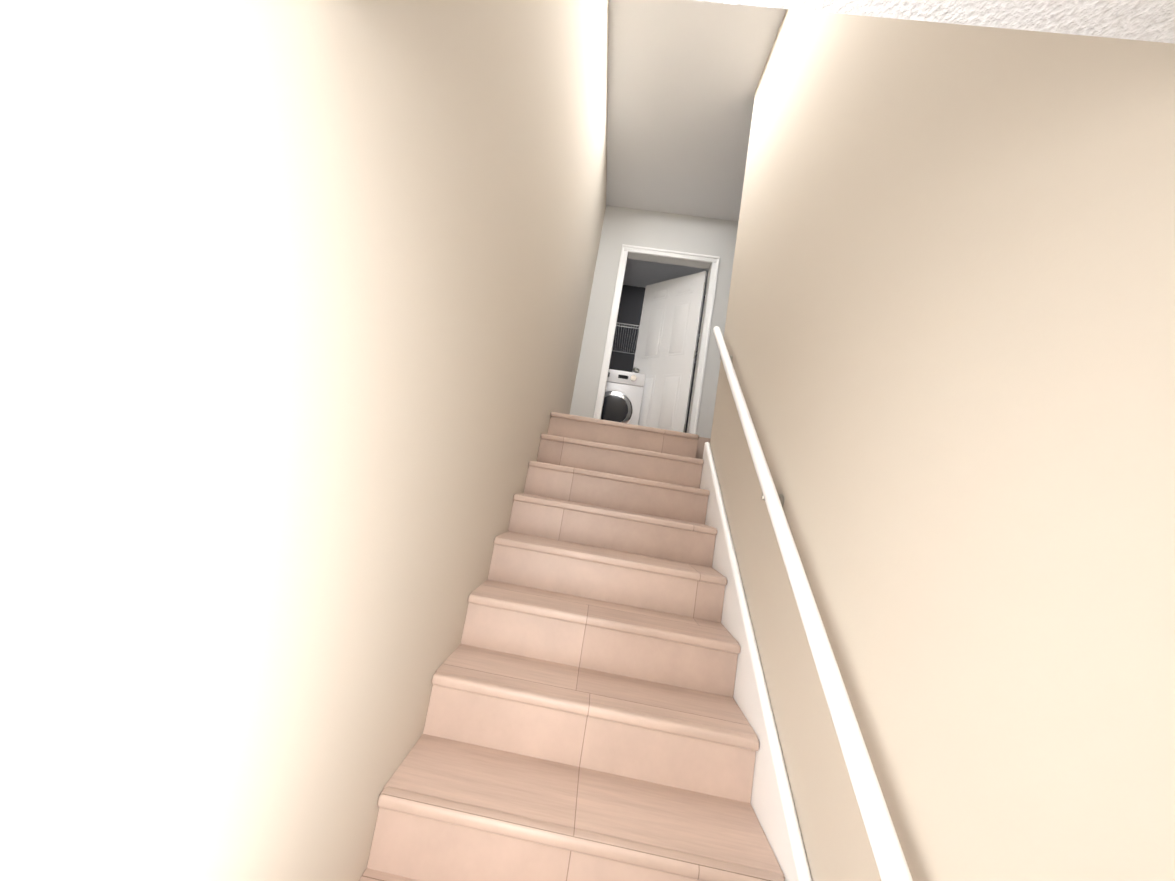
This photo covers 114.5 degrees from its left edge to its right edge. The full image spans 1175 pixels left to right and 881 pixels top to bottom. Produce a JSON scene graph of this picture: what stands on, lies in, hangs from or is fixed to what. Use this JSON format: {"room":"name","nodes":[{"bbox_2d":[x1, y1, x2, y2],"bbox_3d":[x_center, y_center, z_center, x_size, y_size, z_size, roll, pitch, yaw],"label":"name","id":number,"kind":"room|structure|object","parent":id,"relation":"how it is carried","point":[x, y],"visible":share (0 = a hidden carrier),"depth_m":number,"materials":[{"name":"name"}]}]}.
{"room":"staircase","nodes":[
{"label":"staircase","id":0,"kind":"room"},
{"bbox_2d":[0,0,608,880],"bbox_3d":[-0.296,-0.326,2.797,0.110,4.920,5.530,9,-7,3],"label":"wall","id":1,"kind":"structure","parent":0,"point":[294,298],"depth_m":0.50,"materials":[{"name":"beige paint"}]},
{"bbox_2d":[570,205,738,438],"bbox_3d":[1.228,-1.121,3.987,2.500,2.580,0.110,9,-7,3],"label":"wall","id":2,"kind":"structure","parent":0,"point":[671,231],"depth_m":4.04,"materials":[{"name":"white paint"}]},
{"bbox_2d":[593,244,719,433],"bbox_3d":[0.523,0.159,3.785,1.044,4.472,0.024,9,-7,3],"label":"door frame","id":3,"kind":"structure","parent":2,"relation":"attached to","point":[713,260],"depth_m":3.95,"materials":[{"name":"white wood"}]},
{"bbox_2d":[632,271,706,432],"bbox_3d":[0.847,-0.881,4.286,0.629,2.030,0.518,9,-7,3],"label":"laundry door","id":4,"kind":"structure","parent":2,"relation":"in","point":[665,352],"depth_m":4.22,"materials":[{"name":"white wood"}]},
{"bbox_2d":[609,285,704,432],"bbox_3d":[1.226,-0.934,5.547,2.370,2.580,0.110,9,-7,3],"label":"wall","id":5,"kind":"structure","parent":0,"point":[631,304],"depth_m":5.59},
{"bbox_2d":[612,323,699,362],"bbox_3d":[1.239,-1.216,5.008,2.330,0.038,0.958,9,-7,3],"label":"wire shelf","id":6,"kind":"object","parent":5,"relation":"attached to","point":[634,336],"visible":0.06,"depth_m":4.89,"materials":[{"name":"white"}]},
{"bbox_2d":[606,0,785,295],"bbox_3d":[1.349,-2.586,3.018,2.610,0.100,5.530,9,-7,3],"label":"ceiling","id":7,"kind":"structure","parent":0,"point":[684,76],"depth_m":2.98,"materials":[{"name":"white paint"}]},
{"bbox_2d":[696,437,709,459],"bbox_3d":[0.951,0.287,4.069,2.610,0.250,2.754,9,-7,3],"label":"floor","id":8,"kind":"structure","parent":0,"point":[700,446],"depth_m":2.72,"materials":[{"name":"wood"}]},
{"bbox_2d":[601,369,645,424],"bbox_3d":[0.298,-0.340,4.454,0.600,0.850,0.640,9,-7,3],"label":"washer","id":9,"kind":"object","parent":8,"relation":"on","point":[622,402],"visible":0.38,"depth_m":4.17,"materials":[{"name":"white metal"}]},
{"bbox_2d":[691,0,1174,43],"bbox_3d":[0.224,-0.677,0.298,1.100,0.330,0.310,9,-7,3],"label":"ceiling","id":10,"kind":"structure","parent":0,"point":[1148,20],"depth_m":0.41,"materials":[{"name":"white paint"}]},
{"bbox_2d":[710,9,1174,880],"bbox_3d":[0.837,-0.323,1.238,0.110,4.920,2.530,9,-7,3],"label":"wall","id":11,"kind":"structure","parent":0,"point":[950,331],"depth_m":0.69,"materials":[{"name":"beige paint"}]},
{"bbox_2d":[700,442,811,880],"bbox_3d":[0.550,0.970,1.145,0.034,2.270,2.434,9,-7,3],"label":"baseboard","id":12,"kind":"structure","parent":11,"relation":"attached to","point":[772,804],"depth_m":1.24,"materials":[{"name":"white wood"}]},
{"bbox_2d":[713,326,912,880],"bbox_3d":[0.672,0.144,1.387,0.084,2.107,2.103,9,-7,3],"label":"stair handrail","id":13,"kind":"object","parent":11,"relation":"attached to","point":[890,859],"visible":1,"depth_m":0.85,"materials":[{"name":"painted wood"},{"name":"metal"}]},
{"bbox_3d":[2.266,2.397,0.467,8.900,0.120,6.860,9,-7,3],"label":"floor","id":14,"kind":"structure","parent":0,"visible":0},
{"bbox_2d":[359,412,784,880],"bbox_3d":[0.021,0.870,1.354,1.063,2.342,2.553,9,-7,3],"label":"stairs","id":15,"kind":"structure","parent":14,"relation":"on","point":[586,720],"depth_m":1.24,"materials":[{"name":"wood"}]}
]}

